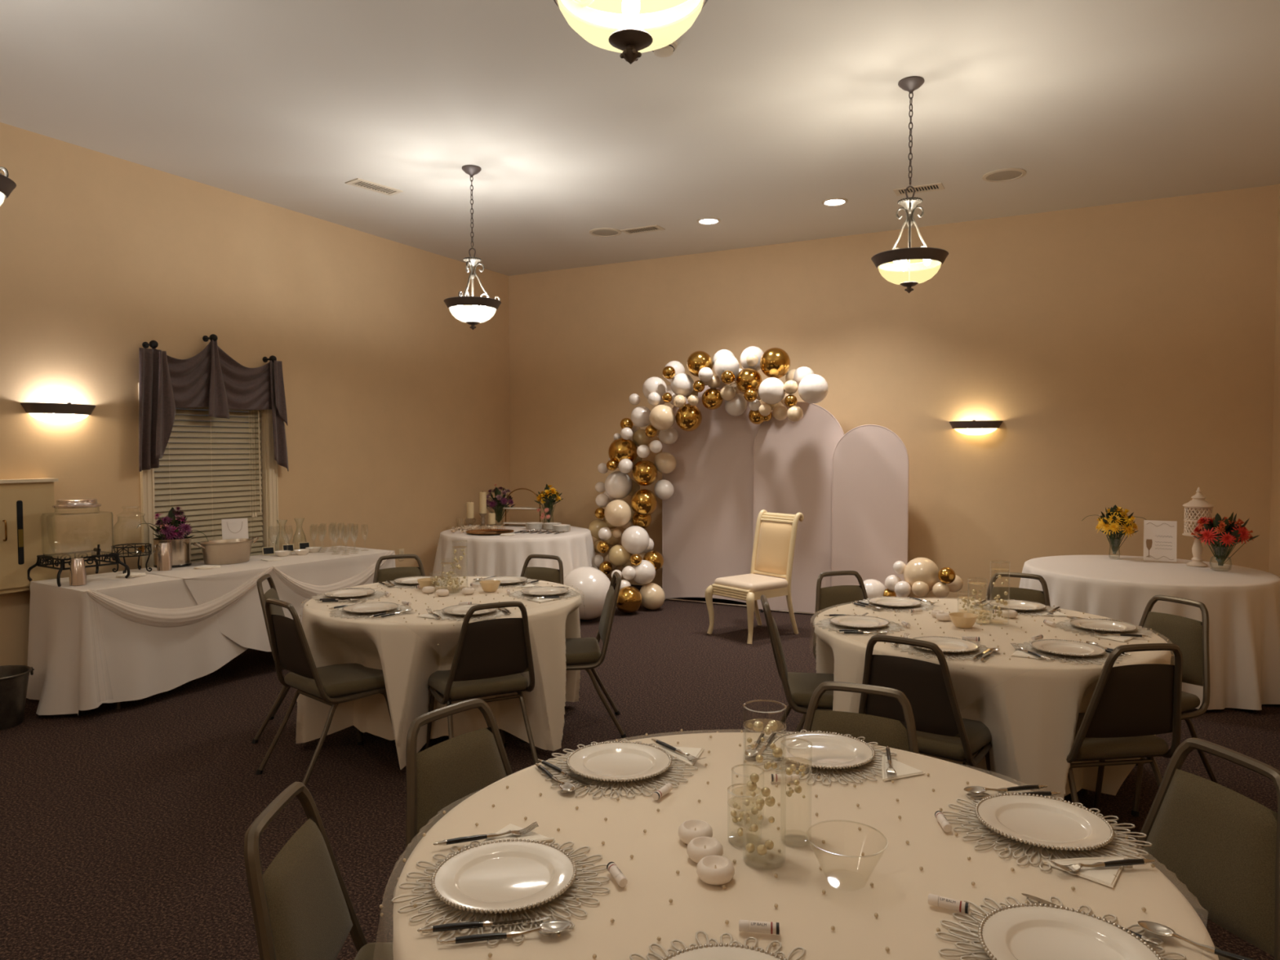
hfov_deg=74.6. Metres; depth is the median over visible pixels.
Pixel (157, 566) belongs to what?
cup
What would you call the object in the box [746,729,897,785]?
placemat
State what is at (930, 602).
fork
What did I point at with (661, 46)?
smoke detector
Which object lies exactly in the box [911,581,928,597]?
balloon
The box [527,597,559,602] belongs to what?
napkin
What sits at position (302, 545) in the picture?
chalkboard
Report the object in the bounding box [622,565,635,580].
balloon
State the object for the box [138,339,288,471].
valance
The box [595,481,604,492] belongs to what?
balloon
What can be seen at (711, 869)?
candle
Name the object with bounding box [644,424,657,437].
balloon
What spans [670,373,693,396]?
balloon
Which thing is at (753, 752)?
bowl
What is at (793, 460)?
backdrop
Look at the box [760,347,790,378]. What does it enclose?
balloon
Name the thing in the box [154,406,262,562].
window blind
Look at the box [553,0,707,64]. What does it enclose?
chandelier
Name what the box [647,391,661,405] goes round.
balloon
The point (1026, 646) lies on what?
placemat
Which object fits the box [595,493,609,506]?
balloon
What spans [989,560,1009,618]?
vase
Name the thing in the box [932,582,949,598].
balloon
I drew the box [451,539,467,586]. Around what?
vase
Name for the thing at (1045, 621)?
lip balm
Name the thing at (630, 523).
balloon
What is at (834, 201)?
recessed light
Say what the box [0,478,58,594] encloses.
upper cabinet
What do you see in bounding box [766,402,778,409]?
balloon
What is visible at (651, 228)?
ceiling vent
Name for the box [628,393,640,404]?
balloon
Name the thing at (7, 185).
chandelier
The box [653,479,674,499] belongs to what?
balloon
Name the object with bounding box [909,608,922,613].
lip balm
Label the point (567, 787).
bowl
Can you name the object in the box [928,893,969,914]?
lip balm
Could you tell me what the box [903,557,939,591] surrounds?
balloon
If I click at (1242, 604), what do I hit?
tablecloth
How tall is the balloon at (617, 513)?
0.274 m
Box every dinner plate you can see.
[324,587,375,598]
[342,601,398,613]
[393,576,439,584]
[431,838,577,914]
[442,603,497,615]
[483,575,528,584]
[520,586,568,595]
[566,741,671,782]
[660,942,786,959]
[772,730,875,768]
[829,614,889,628]
[867,595,921,607]
[913,635,979,653]
[974,792,1114,850]
[977,902,1163,959]
[988,599,1046,611]
[1030,639,1105,656]
[1069,617,1137,632]
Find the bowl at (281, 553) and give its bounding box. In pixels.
[274,550,290,556]
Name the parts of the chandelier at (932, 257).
scroll arm, bulb, bulb, scroll arm, rod, chain, scroll arm, bulb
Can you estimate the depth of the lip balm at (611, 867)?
1.59 m
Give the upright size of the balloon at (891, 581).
0.136 m
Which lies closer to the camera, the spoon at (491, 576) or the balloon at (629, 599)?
the spoon at (491, 576)
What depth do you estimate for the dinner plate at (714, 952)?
1.34 m
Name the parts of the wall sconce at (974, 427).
lamp shade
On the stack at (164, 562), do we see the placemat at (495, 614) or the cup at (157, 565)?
the cup at (157, 565)
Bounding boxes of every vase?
[429,572,445,586]
[440,558,456,586]
[445,577,460,591]
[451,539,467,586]
[727,788,762,841]
[731,764,764,819]
[742,699,786,859]
[780,737,812,839]
[957,591,975,610]
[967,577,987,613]
[975,604,991,622]
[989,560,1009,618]
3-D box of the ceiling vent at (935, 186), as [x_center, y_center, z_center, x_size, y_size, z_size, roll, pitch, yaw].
[2.177,-2.272,6.567,0.360,0.008,0.170,1,2,28]
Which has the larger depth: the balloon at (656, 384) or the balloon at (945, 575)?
the balloon at (656, 384)
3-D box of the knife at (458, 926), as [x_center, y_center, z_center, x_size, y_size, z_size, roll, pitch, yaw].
[-0.267,0.762,1.444,0.224,0.012,0.012,0,2,-10]
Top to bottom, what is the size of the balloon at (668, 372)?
0.129 m
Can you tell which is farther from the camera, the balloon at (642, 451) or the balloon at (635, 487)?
the balloon at (635, 487)
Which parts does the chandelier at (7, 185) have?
scroll arm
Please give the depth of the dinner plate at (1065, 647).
3.42 m
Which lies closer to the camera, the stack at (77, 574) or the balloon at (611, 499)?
the stack at (77, 574)
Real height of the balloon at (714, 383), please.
0.130 m
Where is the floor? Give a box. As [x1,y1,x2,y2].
[0,597,1279,959]
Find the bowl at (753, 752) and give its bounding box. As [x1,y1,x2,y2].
[745,742,759,756]
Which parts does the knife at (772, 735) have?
blade, handle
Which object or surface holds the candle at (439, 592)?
on the tulle overlay at (459, 575)
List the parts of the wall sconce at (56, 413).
lamp shade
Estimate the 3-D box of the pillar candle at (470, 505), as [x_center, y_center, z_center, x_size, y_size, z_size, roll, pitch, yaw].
[-1.776,0.309,8.797,0.076,0.177,0.076,1,2,28]
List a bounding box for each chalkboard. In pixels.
[262,546,274,555]
[282,544,293,551]
[298,542,310,549]
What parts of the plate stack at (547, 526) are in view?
plate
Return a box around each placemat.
[311,591,386,602]
[329,604,410,619]
[382,580,446,588]
[391,839,609,946]
[433,607,509,621]
[473,578,538,588]
[507,589,581,599]
[540,738,697,799]
[629,930,805,959]
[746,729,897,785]
[814,617,904,635]
[856,598,934,612]
[891,642,998,660]
[935,894,1186,959]
[942,791,1152,875]
[976,601,1060,616]
[1013,640,1122,665]
[1054,619,1154,638]
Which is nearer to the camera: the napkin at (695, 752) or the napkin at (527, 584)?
the napkin at (695, 752)
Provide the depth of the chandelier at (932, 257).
4.64 m
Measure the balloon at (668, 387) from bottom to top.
0.153 m
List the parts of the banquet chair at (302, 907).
backrest, seat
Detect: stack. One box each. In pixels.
[68,557,87,586]
[115,573,146,577]
[156,542,172,570]
[193,564,220,569]
[260,557,283,561]
[499,533,515,535]
[525,522,543,529]
[543,522,561,529]
[551,524,570,532]
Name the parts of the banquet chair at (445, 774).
backrest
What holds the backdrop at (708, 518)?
on the floor
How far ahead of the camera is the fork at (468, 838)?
1.76 m
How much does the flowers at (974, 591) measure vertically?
0.187 m
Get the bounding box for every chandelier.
[0,166,16,200]
[443,164,501,329]
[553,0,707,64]
[871,75,948,293]
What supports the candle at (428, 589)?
on the tulle overlay at (459, 575)
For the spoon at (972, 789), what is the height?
0.015 m
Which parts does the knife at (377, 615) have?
handle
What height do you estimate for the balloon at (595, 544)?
0.137 m
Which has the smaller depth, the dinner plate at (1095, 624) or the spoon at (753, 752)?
the spoon at (753, 752)
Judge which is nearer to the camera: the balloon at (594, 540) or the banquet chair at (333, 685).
the banquet chair at (333, 685)
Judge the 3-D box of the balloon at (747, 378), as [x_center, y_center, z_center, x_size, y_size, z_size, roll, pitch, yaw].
[1.032,-0.935,7.962,0.257,0.249,0.253,-1,2,-31]
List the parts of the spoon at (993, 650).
handle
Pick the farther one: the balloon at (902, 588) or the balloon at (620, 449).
the balloon at (620, 449)
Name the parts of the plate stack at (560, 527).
plate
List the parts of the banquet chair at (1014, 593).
backrest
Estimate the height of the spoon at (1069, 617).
0.015 m
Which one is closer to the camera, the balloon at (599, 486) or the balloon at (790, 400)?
the balloon at (790, 400)
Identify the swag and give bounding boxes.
[86,566,272,627]
[272,551,392,599]
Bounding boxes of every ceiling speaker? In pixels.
[589,227,621,236]
[982,168,1026,182]
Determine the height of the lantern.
0.555 m
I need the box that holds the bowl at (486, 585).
[479,580,501,591]
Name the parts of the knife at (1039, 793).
blade, handle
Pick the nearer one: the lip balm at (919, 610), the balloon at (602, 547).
the lip balm at (919, 610)
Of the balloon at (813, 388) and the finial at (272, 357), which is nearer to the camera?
the finial at (272, 357)
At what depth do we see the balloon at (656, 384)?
8.33 m
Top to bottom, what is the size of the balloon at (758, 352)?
0.256 m
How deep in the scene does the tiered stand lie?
9.02 m
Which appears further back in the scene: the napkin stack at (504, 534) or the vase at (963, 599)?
the napkin stack at (504, 534)
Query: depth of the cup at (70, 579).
5.11 m
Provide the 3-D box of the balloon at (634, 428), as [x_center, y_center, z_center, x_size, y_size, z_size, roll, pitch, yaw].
[-0.047,-0.509,8.716,0.106,0.116,0.106,-2,3,-37]
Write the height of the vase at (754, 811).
0.107 m
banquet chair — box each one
[244,782,393,959]
[251,573,363,743]
[255,598,392,786]
[373,554,425,582]
[405,698,512,862]
[424,601,538,764]
[520,554,564,584]
[520,571,626,742]
[760,595,833,733]
[802,681,919,753]
[813,570,867,660]
[858,635,991,774]
[985,572,1050,607]
[1066,643,1182,813]
[1131,595,1217,817]
[1135,737,1279,959]
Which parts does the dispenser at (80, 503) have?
stand leg, stand leg, lid, stand frame, stand leg, stand leg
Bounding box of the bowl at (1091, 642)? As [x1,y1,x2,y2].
[1085,641,1107,649]
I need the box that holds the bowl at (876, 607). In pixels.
[865,605,881,609]
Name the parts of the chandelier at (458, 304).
scroll arm, scroll arm, chain, rod, bulb, scroll arm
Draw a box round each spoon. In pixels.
[317,598,359,602]
[376,608,413,617]
[377,581,394,586]
[440,920,572,944]
[473,576,497,580]
[535,763,575,791]
[745,731,764,756]
[838,631,888,634]
[850,602,881,609]
[964,784,1047,793]
[972,599,987,605]
[980,648,999,661]
[1066,616,1116,620]
[1085,641,1130,655]
[1137,920,1254,959]
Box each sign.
[221,518,248,539]
[1142,520,1177,563]
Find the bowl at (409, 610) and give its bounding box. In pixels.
[395,608,413,614]
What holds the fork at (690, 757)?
on the napkin at (695, 752)
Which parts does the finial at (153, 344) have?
stem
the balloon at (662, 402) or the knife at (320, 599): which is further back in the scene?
the balloon at (662, 402)
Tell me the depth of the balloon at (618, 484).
8.55 m
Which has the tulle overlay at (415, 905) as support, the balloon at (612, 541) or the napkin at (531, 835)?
the napkin at (531, 835)
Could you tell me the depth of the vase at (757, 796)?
1.88 m
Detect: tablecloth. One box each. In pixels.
[26,570,248,715]
[129,545,395,651]
[295,576,582,769]
[392,732,1218,959]
[431,524,598,578]
[813,598,1171,799]
[1018,555,1279,710]
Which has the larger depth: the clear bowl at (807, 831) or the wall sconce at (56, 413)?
the wall sconce at (56, 413)
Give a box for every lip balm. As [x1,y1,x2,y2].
[401,600,411,605]
[458,601,471,604]
[470,582,479,586]
[606,862,627,887]
[652,782,672,799]
[738,919,779,934]
[769,773,799,782]
[901,620,910,627]
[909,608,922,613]
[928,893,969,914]
[934,810,951,832]
[962,635,979,641]
[1031,634,1043,640]
[1043,619,1055,626]
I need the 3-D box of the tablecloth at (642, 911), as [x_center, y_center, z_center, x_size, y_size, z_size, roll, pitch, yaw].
[0.302,1.126,1.692,1.591,0.724,1.579,1,2,23]
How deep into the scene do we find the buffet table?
5.13 m
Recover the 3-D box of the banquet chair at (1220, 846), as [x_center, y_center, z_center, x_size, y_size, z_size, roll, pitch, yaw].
[1.135,1.076,1.922,0.574,0.883,0.453,-1,2,-12]
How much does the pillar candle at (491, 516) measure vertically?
0.127 m
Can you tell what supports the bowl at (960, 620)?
on the tulle overlay at (938, 599)
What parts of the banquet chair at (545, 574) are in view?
backrest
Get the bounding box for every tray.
[466,528,514,534]
[502,506,542,509]
[503,520,542,524]
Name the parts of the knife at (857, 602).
handle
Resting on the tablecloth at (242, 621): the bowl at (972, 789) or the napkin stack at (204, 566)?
the napkin stack at (204, 566)
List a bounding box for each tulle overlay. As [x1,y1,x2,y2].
[299,574,584,645]
[379,728,1155,959]
[813,599,1173,668]
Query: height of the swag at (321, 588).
0.311 m
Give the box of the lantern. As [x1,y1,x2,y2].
[1182,486,1214,566]
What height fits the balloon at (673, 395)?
0.153 m
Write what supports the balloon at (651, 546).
attached to the balloon at (642, 554)
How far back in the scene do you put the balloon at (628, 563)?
8.49 m
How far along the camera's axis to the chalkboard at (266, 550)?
6.55 m
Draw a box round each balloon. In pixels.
[563,566,610,620]
[588,519,610,539]
[591,536,599,543]
[593,540,602,553]
[594,507,604,519]
[594,554,604,567]
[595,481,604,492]
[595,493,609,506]
[596,540,608,553]
[597,462,608,473]
[598,527,611,540]
[599,560,612,574]
[603,490,616,502]
[603,517,617,528]
[603,554,617,568]
[604,471,632,498]
[604,499,631,526]
[604,530,620,546]
[606,459,617,471]
[608,437,637,466]
[608,544,630,566]
[611,569,622,577]
[612,528,622,537]
[613,433,621,439]
[616,586,642,613]
[618,458,633,473]
[619,579,631,589]
[620,417,633,429]
[620,427,632,439]
[621,517,633,530]
[621,525,649,554]
[622,553,632,568]
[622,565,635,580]
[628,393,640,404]
[628,480,639,495]
[629,553,641,565]
[630,488,657,515]
[631,405,650,426]
[631,425,639,435]
[631,459,657,485]
[631,512,651,528]
[631,551,646,559]
[632,429,650,446]
[632,455,642,466]
[632,560,655,584]
[636,444,649,457]
[640,582,665,609]
[642,377,666,399]
[642,550,663,571]
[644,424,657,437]
[644,537,653,552]
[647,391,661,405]
[648,404,675,430]
[648,440,662,453]
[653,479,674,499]
[654,452,675,473]
[657,399,665,404]
[657,426,678,444]
[662,365,675,379]
[662,392,672,402]
[664,360,684,382]
[666,384,673,394]
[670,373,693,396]
[670,393,676,404]
[673,395,686,408]
[675,403,702,431]
[685,389,697,399]
[686,351,712,377]
[687,394,698,405]
[693,380,705,392]
[697,367,713,382]
[701,388,723,409]
[706,375,720,388]
[712,349,734,365]
[713,354,739,378]
[717,377,727,388]
[720,369,734,384]
[720,385,735,400]
[724,393,747,416]
[729,382,739,393]
[735,368,762,393]
[740,346,763,370]
[743,388,757,401]
[746,353,758,366]
[748,399,760,410]
[748,408,764,424]
[758,377,785,404]
[759,403,771,416]
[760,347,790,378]
[762,411,772,421]
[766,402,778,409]
[772,404,787,420]
[780,392,789,404]
[783,380,798,394]
[784,394,797,407]
[785,368,795,381]
[786,405,803,422]
[792,366,813,388]
[798,373,828,404]
[862,578,886,598]
[883,588,896,597]
[884,574,901,591]
[893,560,906,574]
[894,581,911,597]
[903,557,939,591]
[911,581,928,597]
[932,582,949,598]
[937,567,955,583]
[946,574,963,592]
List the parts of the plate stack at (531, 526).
plate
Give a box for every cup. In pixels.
[68,577,86,581]
[69,580,87,583]
[69,582,87,586]
[156,542,172,561]
[156,560,172,563]
[156,562,172,564]
[156,564,172,567]
[156,565,172,568]
[156,568,172,570]
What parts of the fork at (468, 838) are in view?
handle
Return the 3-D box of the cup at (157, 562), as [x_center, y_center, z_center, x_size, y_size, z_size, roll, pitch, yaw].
[-3.259,0.504,5.758,0.092,0.122,0.092,1,2,28]
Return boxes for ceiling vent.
[345,177,403,195]
[620,224,665,235]
[893,182,944,195]
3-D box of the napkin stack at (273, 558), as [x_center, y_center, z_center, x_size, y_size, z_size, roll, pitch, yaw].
[-2.747,0.594,6.278,0.127,0.006,0.127,2,3,41]
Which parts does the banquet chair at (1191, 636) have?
leg, backrest, frame, seat, leg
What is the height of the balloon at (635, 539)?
0.286 m
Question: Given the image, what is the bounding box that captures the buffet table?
[115,702,120,709]
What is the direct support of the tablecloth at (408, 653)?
on the folding table
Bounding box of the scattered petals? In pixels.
[450,524,505,532]
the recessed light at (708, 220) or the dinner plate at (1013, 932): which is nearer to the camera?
the dinner plate at (1013, 932)
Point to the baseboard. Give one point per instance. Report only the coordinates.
(638, 587)
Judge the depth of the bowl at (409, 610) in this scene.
4.22 m
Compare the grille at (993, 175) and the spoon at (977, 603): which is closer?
the spoon at (977, 603)
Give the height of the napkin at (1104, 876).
0.009 m
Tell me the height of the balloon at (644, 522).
0.202 m
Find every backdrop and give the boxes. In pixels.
[662,384,763,612]
[753,401,844,614]
[831,424,908,597]
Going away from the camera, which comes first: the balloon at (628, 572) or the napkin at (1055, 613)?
the napkin at (1055, 613)
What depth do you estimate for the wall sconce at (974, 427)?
7.45 m
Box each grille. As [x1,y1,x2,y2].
[592,230,617,235]
[986,170,1022,180]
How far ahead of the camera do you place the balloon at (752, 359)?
7.76 m
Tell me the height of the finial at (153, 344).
0.058 m
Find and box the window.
[137,382,279,568]
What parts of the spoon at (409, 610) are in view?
handle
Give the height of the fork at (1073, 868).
0.016 m
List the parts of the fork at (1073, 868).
handle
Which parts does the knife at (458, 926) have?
handle, blade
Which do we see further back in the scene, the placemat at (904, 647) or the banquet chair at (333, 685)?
the banquet chair at (333, 685)
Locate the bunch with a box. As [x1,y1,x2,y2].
[537,507,550,523]
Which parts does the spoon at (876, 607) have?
handle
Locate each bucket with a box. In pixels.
[0,665,34,730]
[152,536,191,568]
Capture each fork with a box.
[328,600,365,608]
[426,608,441,618]
[433,822,538,845]
[518,579,540,585]
[524,595,564,599]
[651,738,704,760]
[823,612,868,616]
[885,746,897,773]
[893,633,910,646]
[906,596,938,603]
[1010,643,1046,658]
[1045,606,1060,613]
[1048,857,1155,871]
[1093,631,1148,637]
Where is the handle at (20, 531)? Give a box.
[17,528,23,546]
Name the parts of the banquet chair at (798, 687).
backrest, leg, leg, seat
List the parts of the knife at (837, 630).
handle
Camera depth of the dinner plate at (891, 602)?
4.46 m
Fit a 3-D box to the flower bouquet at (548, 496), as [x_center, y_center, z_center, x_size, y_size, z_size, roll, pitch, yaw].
[-0.965,0.251,8.924,0.302,0.425,0.300,1,2,28]
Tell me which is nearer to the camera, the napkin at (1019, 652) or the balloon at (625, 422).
the napkin at (1019, 652)
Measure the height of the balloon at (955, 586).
0.147 m
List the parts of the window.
casing, sash, casing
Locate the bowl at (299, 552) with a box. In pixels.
[293,548,310,555]
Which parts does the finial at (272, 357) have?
stem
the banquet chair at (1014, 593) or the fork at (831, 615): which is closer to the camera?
the fork at (831, 615)
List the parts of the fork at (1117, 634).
handle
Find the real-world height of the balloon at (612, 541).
0.162 m
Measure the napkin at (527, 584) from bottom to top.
0.009 m
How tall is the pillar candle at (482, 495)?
0.237 m
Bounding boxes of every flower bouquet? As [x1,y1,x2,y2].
[137,506,208,542]
[486,484,515,522]
[533,483,562,522]
[1081,504,1145,554]
[1191,511,1258,565]
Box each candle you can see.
[422,586,435,593]
[435,589,448,595]
[462,587,474,594]
[466,502,474,518]
[479,490,486,513]
[488,511,495,524]
[678,819,712,844]
[686,836,723,862]
[696,855,734,884]
[931,609,944,617]
[935,612,951,621]
[1001,609,1017,617]
[1190,517,1201,533]
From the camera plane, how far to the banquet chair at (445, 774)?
2.24 m
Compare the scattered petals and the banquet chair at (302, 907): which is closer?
the banquet chair at (302, 907)
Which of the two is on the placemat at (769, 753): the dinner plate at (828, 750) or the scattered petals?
the dinner plate at (828, 750)
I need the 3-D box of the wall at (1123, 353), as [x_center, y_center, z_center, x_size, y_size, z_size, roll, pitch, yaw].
[1.728,-0.530,8.292,7.586,3.613,0.150,1,2,28]
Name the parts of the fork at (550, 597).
handle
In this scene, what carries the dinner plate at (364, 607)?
on the placemat at (343, 614)
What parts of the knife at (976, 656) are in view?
handle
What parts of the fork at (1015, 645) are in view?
handle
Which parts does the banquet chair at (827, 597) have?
backrest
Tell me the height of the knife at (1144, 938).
0.012 m
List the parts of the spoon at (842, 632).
handle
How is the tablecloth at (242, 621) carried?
on the buffet table
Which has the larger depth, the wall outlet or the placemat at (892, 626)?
the wall outlet
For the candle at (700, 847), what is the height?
0.032 m
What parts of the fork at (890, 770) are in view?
handle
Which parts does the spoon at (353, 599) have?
handle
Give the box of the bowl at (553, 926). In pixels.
[506,920,572,938]
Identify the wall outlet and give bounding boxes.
[399,548,404,560]
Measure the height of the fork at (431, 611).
0.016 m
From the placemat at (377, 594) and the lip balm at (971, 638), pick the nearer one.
the lip balm at (971, 638)
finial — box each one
[142,340,158,348]
[202,333,217,342]
[262,355,276,362]
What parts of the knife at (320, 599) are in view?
handle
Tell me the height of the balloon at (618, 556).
0.215 m
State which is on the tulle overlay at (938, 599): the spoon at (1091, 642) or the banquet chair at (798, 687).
the spoon at (1091, 642)
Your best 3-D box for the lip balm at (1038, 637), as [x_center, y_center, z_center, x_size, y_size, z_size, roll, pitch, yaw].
[1.706,0.677,3.611,0.068,0.018,0.018,-2,3,-37]
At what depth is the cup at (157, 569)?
5.72 m
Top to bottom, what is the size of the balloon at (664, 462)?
0.219 m
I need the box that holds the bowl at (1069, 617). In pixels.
[1066,616,1084,619]
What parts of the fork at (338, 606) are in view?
handle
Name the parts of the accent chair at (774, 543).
leg, fluted rail, leg, post, rail, rail, fluted rail, post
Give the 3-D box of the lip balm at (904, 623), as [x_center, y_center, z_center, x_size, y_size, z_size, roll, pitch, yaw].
[1.230,0.667,3.891,0.018,0.018,0.068,0,2,-3]
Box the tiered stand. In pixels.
[502,488,542,525]
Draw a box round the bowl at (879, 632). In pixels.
[862,631,888,634]
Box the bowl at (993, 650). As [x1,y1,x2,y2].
[989,648,999,656]
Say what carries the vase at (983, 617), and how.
on the tulle overlay at (938, 599)
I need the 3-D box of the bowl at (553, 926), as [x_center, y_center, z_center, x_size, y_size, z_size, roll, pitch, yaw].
[-0.170,0.763,1.423,0.111,0.015,0.038,0,2,-11]
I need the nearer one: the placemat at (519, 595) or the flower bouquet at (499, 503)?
the placemat at (519, 595)
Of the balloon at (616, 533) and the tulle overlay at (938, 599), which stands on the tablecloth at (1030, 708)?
the tulle overlay at (938, 599)
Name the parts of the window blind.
ladder cord, ladder cord, ladder cord, lift cord, lift cord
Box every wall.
[0,122,510,666]
[508,184,1279,599]
[1268,183,1279,577]
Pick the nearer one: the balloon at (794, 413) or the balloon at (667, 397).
the balloon at (794, 413)
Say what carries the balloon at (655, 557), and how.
attached to the balloon at (646, 571)
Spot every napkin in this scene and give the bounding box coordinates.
[417,611,439,618]
[477,823,554,845]
[514,583,534,587]
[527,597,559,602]
[652,744,703,766]
[881,754,925,782]
[920,600,935,605]
[1011,648,1050,660]
[1040,610,1069,616]
[1041,856,1128,888]
[1093,635,1137,641]
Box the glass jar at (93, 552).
[40,506,114,555]
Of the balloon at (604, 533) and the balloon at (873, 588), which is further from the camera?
the balloon at (604, 533)
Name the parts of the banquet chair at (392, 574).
backrest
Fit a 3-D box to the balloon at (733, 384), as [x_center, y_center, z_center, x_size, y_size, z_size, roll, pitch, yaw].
[0.918,-0.889,8.198,0.120,0.130,0.120,-2,3,-35]
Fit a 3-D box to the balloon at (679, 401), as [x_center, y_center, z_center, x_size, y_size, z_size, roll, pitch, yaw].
[0.386,-0.763,8.159,0.128,0.126,0.129,-1,2,-18]
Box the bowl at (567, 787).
[551,776,575,791]
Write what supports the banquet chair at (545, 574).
on the floor
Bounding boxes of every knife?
[315,598,346,600]
[368,609,400,617]
[417,916,550,933]
[497,608,510,614]
[537,759,590,786]
[755,730,777,755]
[833,629,875,631]
[854,600,884,608]
[969,791,1060,798]
[973,648,990,659]
[1021,893,1159,946]
[1105,648,1125,656]
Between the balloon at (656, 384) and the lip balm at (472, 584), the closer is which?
the lip balm at (472, 584)
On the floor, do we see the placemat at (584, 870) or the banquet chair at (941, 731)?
the banquet chair at (941, 731)
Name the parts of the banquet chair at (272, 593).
frame, leg, backrest, leg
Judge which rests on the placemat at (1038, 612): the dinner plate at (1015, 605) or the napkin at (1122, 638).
the dinner plate at (1015, 605)
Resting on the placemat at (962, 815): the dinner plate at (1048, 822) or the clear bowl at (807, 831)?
the dinner plate at (1048, 822)
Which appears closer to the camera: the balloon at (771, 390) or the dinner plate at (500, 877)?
the dinner plate at (500, 877)
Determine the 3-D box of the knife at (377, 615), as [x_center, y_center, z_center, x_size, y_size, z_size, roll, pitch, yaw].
[-1.266,0.663,4.184,0.012,0.012,0.224,1,2,27]
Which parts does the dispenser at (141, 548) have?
stand leg, stand leg, stand frame, stand leg, stand leg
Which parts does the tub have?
handle, handle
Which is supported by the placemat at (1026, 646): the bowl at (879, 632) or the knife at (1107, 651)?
the knife at (1107, 651)
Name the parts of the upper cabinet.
handle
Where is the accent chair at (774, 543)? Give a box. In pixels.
[705,509,804,644]
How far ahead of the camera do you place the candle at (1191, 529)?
5.87 m
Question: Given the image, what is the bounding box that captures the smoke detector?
[648,37,677,57]
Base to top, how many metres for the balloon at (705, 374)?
0.141 m
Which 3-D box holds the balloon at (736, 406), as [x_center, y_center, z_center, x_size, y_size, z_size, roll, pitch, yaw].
[0.932,-0.731,8.167,0.219,0.225,0.219,1,2,16]
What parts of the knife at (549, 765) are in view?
handle, blade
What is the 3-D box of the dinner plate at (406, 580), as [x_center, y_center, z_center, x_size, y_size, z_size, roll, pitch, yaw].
[-1.375,0.622,5.178,0.272,0.021,0.272,2,3,44]
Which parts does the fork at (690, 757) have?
handle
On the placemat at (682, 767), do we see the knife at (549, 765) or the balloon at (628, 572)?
the knife at (549, 765)
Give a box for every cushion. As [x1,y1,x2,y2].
[714,573,787,591]
[755,521,791,574]
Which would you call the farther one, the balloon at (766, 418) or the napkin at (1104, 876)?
the balloon at (766, 418)
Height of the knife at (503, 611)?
0.012 m
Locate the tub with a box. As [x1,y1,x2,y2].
[192,536,258,564]
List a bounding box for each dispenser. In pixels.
[27,497,129,586]
[111,506,151,573]
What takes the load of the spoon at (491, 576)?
on the tulle overlay at (459, 575)
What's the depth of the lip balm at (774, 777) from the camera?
2.07 m
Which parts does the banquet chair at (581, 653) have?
seat, frame, leg, leg, backrest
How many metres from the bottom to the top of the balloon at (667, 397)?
0.101 m
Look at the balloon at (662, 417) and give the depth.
8.16 m
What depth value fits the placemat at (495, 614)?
4.14 m
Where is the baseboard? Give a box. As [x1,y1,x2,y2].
[613,582,746,604]
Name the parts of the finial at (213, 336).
stem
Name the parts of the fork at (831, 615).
handle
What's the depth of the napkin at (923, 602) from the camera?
4.47 m
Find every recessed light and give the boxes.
[697,217,720,224]
[822,197,848,205]
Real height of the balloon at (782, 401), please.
0.114 m
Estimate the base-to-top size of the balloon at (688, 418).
0.290 m
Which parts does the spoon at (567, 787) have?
handle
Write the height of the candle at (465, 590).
0.032 m
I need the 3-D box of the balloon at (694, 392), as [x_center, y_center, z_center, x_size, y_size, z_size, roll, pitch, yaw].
[0.516,-0.855,8.409,0.124,0.124,0.128,-2,3,-38]
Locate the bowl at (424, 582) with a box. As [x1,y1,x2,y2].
[417,577,438,588]
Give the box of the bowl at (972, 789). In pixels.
[964,786,1007,793]
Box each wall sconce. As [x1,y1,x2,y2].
[20,402,95,423]
[949,419,1002,435]
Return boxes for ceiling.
[0,0,1279,275]
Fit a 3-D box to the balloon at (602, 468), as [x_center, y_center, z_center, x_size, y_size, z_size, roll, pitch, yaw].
[-0.391,-0.124,8.882,0.113,0.113,0.110,-2,3,-34]
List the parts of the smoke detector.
plate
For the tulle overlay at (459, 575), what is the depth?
4.62 m
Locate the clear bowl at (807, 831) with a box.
[805,831,888,888]
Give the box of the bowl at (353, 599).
[337,598,359,601]
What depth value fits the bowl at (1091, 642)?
3.48 m
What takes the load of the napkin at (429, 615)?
on the tulle overlay at (459, 575)
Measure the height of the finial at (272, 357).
0.058 m
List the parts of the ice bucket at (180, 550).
ring handle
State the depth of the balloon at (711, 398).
8.06 m
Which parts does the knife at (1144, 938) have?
blade, handle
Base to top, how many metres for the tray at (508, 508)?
0.016 m
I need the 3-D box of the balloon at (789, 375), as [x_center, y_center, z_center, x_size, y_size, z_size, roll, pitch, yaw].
[1.442,-0.961,7.892,0.152,0.156,0.151,2,3,39]
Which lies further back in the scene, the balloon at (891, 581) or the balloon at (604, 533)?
the balloon at (604, 533)
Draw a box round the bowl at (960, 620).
[948,612,978,628]
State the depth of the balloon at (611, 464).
8.49 m
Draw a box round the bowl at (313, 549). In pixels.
[305,546,321,552]
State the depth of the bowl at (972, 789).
2.01 m
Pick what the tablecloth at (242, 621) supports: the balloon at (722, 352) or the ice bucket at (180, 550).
the ice bucket at (180, 550)
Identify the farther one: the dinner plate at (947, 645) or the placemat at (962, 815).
the dinner plate at (947, 645)

